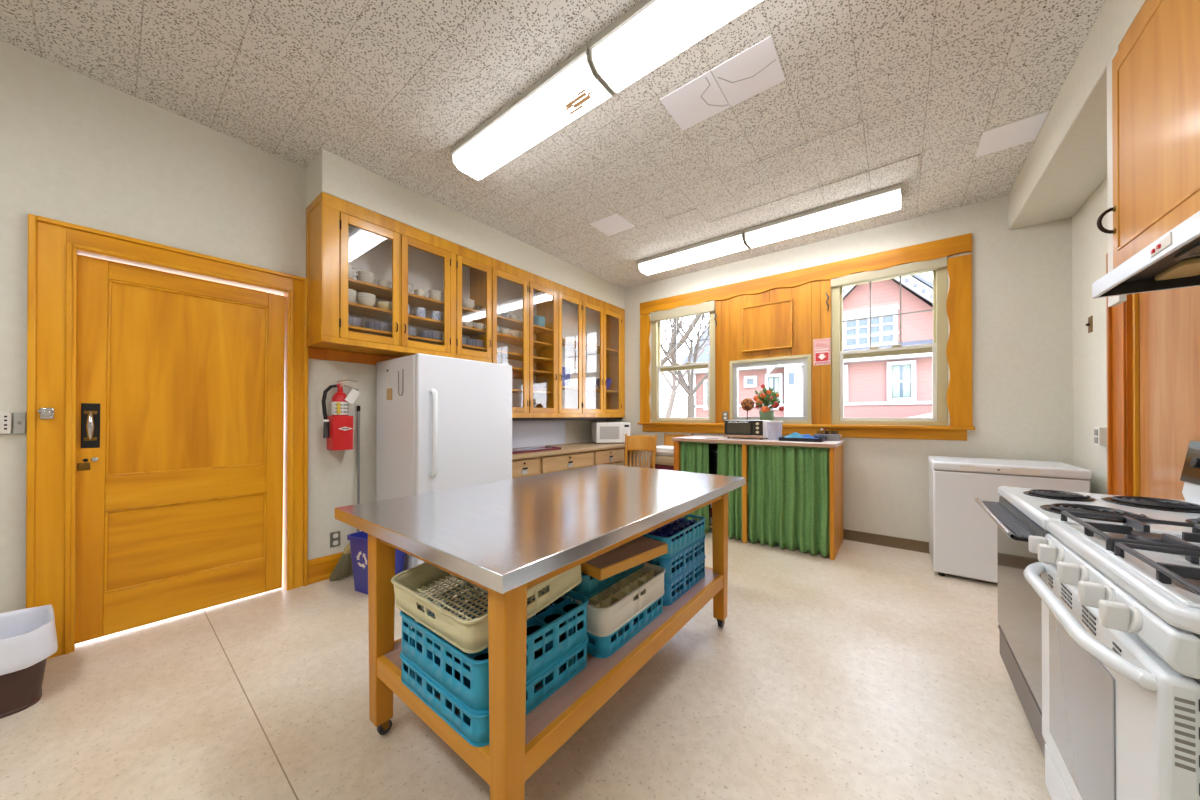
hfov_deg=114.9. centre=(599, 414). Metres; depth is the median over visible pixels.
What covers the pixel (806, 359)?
window
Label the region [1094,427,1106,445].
wall outlet
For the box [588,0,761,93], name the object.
ceiling light
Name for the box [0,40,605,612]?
wall
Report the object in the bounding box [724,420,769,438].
toaster oven
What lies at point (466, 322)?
tea cup
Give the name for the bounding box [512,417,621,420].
trim
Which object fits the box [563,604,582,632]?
drinking glass
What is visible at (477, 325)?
tea cup
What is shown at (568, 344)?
shelf
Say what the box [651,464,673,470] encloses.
folded blanket
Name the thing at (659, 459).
folded blanket
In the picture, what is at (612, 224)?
ceiling panel
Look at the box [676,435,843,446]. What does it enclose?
countertop
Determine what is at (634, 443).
oak chair
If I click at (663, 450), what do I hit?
folded blanket
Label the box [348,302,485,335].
shelf
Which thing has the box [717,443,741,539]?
curtain
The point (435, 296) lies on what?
bowl
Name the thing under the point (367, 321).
plate
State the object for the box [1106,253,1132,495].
trim
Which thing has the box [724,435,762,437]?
tray
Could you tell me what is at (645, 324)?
trim
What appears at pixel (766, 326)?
hatch
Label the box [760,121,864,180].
ceiling panel
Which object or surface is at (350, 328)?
shelf
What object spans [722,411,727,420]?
wall outlet
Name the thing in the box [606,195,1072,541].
wall
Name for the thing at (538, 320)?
storage box
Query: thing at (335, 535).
socket
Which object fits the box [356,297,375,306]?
bowl
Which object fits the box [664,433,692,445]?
oak chair
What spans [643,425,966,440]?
trim
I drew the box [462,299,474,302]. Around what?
bowl
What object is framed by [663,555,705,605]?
dish rack
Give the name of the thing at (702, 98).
ceiling panel
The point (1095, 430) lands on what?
socket
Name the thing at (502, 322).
shelf
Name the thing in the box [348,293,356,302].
bowl
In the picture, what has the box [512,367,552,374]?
shelf
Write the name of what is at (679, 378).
bare tree
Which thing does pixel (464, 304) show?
bowl
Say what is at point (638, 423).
trim
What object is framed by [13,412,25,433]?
switch plate
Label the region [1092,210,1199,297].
range hood
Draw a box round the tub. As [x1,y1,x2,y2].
[522,385,541,390]
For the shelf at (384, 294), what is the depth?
3.19 m
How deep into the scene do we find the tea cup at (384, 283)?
2.96 m
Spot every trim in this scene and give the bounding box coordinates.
[26,214,307,658]
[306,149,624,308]
[308,347,522,378]
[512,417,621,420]
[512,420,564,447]
[637,422,974,429]
[640,233,971,315]
[640,315,650,421]
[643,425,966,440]
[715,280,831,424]
[946,254,972,425]
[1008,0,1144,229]
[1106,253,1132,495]
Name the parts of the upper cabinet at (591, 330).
door, door rail, door rail, panel, door, door rail, door rail, door, door rail, door rail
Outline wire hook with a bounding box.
[398,369,403,395]
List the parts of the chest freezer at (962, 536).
lid handle, lid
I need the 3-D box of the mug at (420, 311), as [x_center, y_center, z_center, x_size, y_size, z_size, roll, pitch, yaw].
[-1.506,-0.846,3.198,0.078,0.085,0.095,0,0,44]
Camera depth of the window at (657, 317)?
4.91 m
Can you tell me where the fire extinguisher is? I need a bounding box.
[322,379,360,437]
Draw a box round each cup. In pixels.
[377,280,391,288]
[414,289,428,296]
[463,320,474,326]
[474,323,485,329]
[500,329,510,334]
[509,315,520,320]
[510,331,520,336]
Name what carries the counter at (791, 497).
on the floor
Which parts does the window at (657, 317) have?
sash, sash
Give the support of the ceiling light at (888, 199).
attached to the ceiling
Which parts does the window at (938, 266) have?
sash, sash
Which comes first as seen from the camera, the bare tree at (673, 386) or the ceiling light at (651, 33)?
the ceiling light at (651, 33)
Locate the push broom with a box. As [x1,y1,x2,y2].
[329,406,359,580]
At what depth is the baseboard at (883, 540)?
3.59 m
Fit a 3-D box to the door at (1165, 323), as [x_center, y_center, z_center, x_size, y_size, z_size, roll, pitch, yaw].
[2.782,0.187,1.823,0.053,2.060,0.844,0,0,38]
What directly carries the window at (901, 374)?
hanging from the house
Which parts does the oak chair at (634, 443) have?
leg, panel, leg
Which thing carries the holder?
attached to the wall at (76, 148)
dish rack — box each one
[391,562,581,652]
[543,562,664,636]
[568,563,643,598]
[587,595,663,657]
[642,514,705,557]
[646,535,705,581]
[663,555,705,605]
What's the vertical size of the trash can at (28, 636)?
0.336 m
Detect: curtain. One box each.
[681,441,708,532]
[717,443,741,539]
[748,444,829,556]
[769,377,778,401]
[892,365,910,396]
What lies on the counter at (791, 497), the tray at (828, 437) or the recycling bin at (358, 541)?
the tray at (828, 437)
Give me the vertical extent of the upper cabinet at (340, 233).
1.008 m
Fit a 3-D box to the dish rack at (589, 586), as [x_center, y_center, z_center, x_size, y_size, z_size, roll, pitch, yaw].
[-0.106,0.668,1.793,0.487,0.094,0.487,0,0,38]
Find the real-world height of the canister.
0.227 m
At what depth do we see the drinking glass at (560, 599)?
1.47 m
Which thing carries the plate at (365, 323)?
on the plate at (366, 324)
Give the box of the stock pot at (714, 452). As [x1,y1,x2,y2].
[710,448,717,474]
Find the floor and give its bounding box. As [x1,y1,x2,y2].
[0,527,1051,799]
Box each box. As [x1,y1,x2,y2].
[533,315,544,326]
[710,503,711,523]
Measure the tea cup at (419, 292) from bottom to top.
0.062 m
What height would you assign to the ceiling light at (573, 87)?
0.113 m
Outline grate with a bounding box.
[1095,531,1199,555]
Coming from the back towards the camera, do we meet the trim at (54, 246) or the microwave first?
the microwave
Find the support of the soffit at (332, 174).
attached to the wall at (76, 148)
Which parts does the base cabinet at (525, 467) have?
drawer, drawer, drawer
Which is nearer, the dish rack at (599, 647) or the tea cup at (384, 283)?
the dish rack at (599, 647)
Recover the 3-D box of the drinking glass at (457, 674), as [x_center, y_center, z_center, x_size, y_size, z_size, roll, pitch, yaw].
[-0.403,0.750,1.147,0.072,0.100,0.071,0,0,38]
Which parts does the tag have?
cord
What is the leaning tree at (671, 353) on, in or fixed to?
on the ground
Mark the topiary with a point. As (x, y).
(747, 404)
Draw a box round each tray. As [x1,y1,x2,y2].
[512,446,560,453]
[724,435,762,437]
[778,436,824,441]
[814,434,841,440]
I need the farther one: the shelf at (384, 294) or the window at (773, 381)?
the window at (773, 381)
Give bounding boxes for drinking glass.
[455,646,467,680]
[474,653,488,659]
[526,626,541,659]
[544,614,564,642]
[549,597,563,605]
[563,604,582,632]
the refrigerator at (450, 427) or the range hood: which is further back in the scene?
the refrigerator at (450, 427)
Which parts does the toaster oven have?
door, panel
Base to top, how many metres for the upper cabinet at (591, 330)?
1.526 m
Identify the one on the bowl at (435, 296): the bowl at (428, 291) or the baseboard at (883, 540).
the bowl at (428, 291)
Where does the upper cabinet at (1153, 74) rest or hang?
attached to the wall at (1089, 244)
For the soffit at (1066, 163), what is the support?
attached to the wall at (1089, 244)
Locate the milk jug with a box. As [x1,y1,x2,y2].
[348,264,357,278]
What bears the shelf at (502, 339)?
attached to the upper cabinet at (533, 354)
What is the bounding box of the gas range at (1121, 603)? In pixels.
[1023,511,1199,799]
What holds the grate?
on the gas range at (1121, 603)
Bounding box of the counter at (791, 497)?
[672,435,843,559]
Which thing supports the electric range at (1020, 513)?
on the floor
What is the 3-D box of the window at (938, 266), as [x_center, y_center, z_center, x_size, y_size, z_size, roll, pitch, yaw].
[2.708,-0.639,3.637,0.875,1.477,0.130,0,0,38]
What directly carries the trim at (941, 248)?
attached to the wall at (1022, 328)
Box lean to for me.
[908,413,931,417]
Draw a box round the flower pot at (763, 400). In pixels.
[753,384,784,423]
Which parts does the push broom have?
handle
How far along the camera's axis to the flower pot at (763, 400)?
4.16 m
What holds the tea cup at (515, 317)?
on the upper cabinet at (533, 354)
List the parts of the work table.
leg, shelf rail, leg, shelf rail, leg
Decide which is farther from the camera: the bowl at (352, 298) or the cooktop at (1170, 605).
the bowl at (352, 298)
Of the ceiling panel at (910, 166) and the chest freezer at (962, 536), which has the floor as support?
the chest freezer at (962, 536)
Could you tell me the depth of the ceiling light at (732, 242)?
4.06 m
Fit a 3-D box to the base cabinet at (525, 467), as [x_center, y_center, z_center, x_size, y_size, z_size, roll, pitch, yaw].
[-0.471,0.826,4.383,0.643,0.822,1.915,0,0,38]
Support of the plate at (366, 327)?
on the plate
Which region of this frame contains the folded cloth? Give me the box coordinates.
[783,432,818,438]
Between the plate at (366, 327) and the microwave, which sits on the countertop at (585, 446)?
the microwave
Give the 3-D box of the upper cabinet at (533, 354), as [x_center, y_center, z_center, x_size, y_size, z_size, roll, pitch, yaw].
[-0.880,-0.731,4.098,0.362,1.526,0.892,0,0,38]
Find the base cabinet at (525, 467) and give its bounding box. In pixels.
[512,447,627,478]
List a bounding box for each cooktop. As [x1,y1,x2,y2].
[998,486,1199,533]
[1047,521,1199,634]
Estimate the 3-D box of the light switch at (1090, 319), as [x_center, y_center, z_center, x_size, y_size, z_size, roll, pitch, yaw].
[3.364,-0.620,2.639,0.022,0.110,0.063,0,0,38]
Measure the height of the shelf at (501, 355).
0.018 m
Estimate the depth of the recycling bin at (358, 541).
2.65 m
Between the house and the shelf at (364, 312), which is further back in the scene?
the house
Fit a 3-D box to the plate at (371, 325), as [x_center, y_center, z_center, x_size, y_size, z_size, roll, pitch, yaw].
[-1.731,-0.667,2.997,0.188,0.016,0.188,0,0,38]
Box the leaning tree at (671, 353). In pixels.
[661,314,701,365]
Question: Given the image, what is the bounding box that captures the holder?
[327,416,352,450]
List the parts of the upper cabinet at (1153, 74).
ring pull, filler panel, frame, door moulding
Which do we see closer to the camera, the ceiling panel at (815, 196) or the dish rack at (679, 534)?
the dish rack at (679, 534)
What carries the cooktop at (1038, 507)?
in the electric range at (1020, 513)
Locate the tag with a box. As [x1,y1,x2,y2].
[386,369,391,399]
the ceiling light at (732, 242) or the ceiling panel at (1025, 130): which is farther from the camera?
the ceiling light at (732, 242)
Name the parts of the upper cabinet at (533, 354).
door, door rail, panel, door rail, door, door rail, door rail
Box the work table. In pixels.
[335,464,745,799]
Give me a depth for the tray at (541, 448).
3.90 m
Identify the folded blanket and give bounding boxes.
[648,455,673,465]
[650,445,673,455]
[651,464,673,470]
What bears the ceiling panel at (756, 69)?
attached to the ceiling
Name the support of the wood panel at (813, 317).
attached to the wall at (1022, 328)
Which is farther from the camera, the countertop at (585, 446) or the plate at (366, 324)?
the countertop at (585, 446)
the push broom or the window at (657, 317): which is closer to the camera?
the push broom
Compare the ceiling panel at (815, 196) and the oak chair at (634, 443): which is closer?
the ceiling panel at (815, 196)
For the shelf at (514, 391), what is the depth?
4.23 m
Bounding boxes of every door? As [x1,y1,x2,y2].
[75,254,284,643]
[1132,286,1199,499]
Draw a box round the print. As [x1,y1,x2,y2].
[335,404,347,412]
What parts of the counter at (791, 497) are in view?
panel, panel, post, panel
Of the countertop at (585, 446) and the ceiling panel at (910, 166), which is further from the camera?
the countertop at (585, 446)
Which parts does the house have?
pane, pane, bay pane, pane, pane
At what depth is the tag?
2.98 m
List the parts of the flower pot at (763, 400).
pot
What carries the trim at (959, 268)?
attached to the wall at (1022, 328)
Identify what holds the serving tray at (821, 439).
on the counter at (791, 497)
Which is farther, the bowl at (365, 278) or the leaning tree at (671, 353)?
the leaning tree at (671, 353)
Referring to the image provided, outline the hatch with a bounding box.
[742,299,795,351]
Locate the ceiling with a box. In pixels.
[0,0,1104,288]
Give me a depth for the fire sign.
3.91 m
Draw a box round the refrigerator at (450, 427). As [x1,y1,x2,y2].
[376,353,511,570]
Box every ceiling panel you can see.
[590,213,634,235]
[660,70,729,129]
[666,208,709,230]
[711,35,785,106]
[711,186,825,232]
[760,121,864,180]
[822,171,870,202]
[869,154,920,187]
[976,111,1048,156]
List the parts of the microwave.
door, control panel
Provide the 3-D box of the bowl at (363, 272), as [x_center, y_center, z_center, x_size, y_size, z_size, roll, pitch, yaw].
[-1.763,-1.034,2.884,0.129,0.058,0.129,0,0,38]
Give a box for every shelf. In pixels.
[348,278,485,318]
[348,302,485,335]
[348,325,485,350]
[384,568,718,746]
[497,315,552,334]
[497,333,552,348]
[497,350,552,362]
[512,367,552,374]
[512,389,552,393]
[562,338,617,354]
[562,386,617,392]
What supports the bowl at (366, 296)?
on the bowl at (361, 300)
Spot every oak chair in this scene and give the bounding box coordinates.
[625,434,656,468]
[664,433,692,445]
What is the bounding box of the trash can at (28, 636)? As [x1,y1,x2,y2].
[0,604,57,718]
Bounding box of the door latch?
[38,408,53,418]
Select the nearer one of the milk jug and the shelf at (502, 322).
the milk jug
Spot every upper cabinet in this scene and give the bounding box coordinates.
[306,192,491,362]
[491,258,557,417]
[558,284,624,417]
[1097,0,1199,306]
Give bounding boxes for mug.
[412,307,425,317]
[428,311,440,320]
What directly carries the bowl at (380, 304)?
on the upper cabinet at (340, 233)
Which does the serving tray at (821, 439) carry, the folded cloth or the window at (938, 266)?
the folded cloth
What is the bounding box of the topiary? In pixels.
[741,398,754,419]
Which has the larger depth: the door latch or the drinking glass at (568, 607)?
the door latch
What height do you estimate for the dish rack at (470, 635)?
0.148 m
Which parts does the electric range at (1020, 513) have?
handle trim, door handle, door glass, drawer trim, oven door, storage drawer, vent trim, control panel, control knob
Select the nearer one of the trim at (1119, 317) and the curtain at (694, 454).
the trim at (1119, 317)
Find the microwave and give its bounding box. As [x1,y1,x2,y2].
[591,422,629,443]
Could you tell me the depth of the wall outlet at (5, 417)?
1.82 m
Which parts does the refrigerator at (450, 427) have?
handle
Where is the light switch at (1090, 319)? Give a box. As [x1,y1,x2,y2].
[1086,316,1092,332]
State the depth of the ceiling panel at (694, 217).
3.50 m
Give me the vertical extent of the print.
0.064 m
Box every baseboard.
[308,552,342,584]
[843,529,929,553]
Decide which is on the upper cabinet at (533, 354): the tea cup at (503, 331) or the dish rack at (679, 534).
the tea cup at (503, 331)
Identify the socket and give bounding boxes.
[333,533,337,544]
[1094,429,1097,443]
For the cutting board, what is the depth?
1.56 m
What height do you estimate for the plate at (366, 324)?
0.016 m
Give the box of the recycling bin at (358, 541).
[347,531,404,594]
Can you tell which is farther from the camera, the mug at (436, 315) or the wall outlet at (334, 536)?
the mug at (436, 315)
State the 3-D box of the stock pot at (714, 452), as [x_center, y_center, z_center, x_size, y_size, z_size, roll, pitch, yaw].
[1.293,0.547,4.086,0.226,0.416,0.226,0,0,38]
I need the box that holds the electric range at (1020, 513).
[975,441,1199,757]
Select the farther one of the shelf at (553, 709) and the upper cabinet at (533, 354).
the upper cabinet at (533, 354)
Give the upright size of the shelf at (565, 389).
0.018 m
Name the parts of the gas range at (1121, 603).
burner knob, storage drawer, burner knob, burner knob, door handle, burner knob, control panel, burner knob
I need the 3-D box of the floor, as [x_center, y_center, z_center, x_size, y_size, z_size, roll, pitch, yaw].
[-0.386,1.286,1.408,4.838,0.120,7.556,0,0,38]
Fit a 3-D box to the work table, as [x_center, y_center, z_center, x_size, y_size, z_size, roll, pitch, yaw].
[-0.099,0.809,1.992,1.107,0.838,1.863,0,0,38]
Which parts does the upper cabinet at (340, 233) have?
frame, door, door rail, door rail, panel, door, door rail, door rail, door, door rail, door rail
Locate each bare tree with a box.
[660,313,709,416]
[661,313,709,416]
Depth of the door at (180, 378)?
2.30 m
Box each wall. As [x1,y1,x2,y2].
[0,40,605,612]
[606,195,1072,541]
[1072,177,1107,493]
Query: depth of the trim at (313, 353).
2.98 m
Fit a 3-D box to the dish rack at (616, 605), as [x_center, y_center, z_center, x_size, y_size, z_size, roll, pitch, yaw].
[-0.026,0.769,1.738,0.497,0.105,0.497,0,0,38]
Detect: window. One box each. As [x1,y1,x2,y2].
[651,301,714,422]
[730,354,811,423]
[831,256,947,425]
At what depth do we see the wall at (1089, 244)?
2.64 m
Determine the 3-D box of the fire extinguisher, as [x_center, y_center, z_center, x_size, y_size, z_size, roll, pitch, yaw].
[-1.956,-0.011,2.884,0.112,0.514,0.240,0,0,38]
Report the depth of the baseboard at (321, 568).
2.84 m
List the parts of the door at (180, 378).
lock plate, pull plate, pull mount, panel, panel, panel moulding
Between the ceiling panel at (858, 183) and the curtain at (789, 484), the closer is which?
the ceiling panel at (858, 183)
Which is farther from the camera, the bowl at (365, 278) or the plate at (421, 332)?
the plate at (421, 332)
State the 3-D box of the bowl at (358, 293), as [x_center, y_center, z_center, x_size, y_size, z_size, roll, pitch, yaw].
[-1.755,-0.870,2.877,0.129,0.058,0.129,0,0,38]
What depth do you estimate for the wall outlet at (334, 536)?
2.91 m
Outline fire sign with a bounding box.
[814,338,830,364]
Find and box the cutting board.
[581,536,667,580]
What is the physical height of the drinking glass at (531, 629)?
0.100 m
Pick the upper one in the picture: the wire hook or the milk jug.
the milk jug
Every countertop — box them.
[512,442,624,459]
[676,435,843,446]
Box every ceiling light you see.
[450,43,617,180]
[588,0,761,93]
[637,230,749,275]
[744,183,902,248]
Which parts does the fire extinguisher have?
lever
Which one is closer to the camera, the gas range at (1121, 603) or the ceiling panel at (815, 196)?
the gas range at (1121, 603)
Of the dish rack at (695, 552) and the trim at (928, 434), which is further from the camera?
the trim at (928, 434)
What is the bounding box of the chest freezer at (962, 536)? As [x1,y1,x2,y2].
[928,456,1091,582]
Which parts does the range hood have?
panel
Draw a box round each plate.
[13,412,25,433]
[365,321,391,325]
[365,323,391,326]
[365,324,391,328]
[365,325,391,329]
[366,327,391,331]
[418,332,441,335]
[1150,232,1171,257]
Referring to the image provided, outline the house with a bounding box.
[681,274,932,417]
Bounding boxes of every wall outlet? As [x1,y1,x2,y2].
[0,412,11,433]
[330,531,339,547]
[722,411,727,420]
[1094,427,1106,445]
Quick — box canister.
[562,367,569,386]
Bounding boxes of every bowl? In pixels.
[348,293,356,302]
[356,270,375,277]
[356,274,375,283]
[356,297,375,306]
[357,292,375,297]
[357,295,375,299]
[375,301,391,309]
[427,290,442,294]
[427,293,442,300]
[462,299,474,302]
[462,302,474,308]
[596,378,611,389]

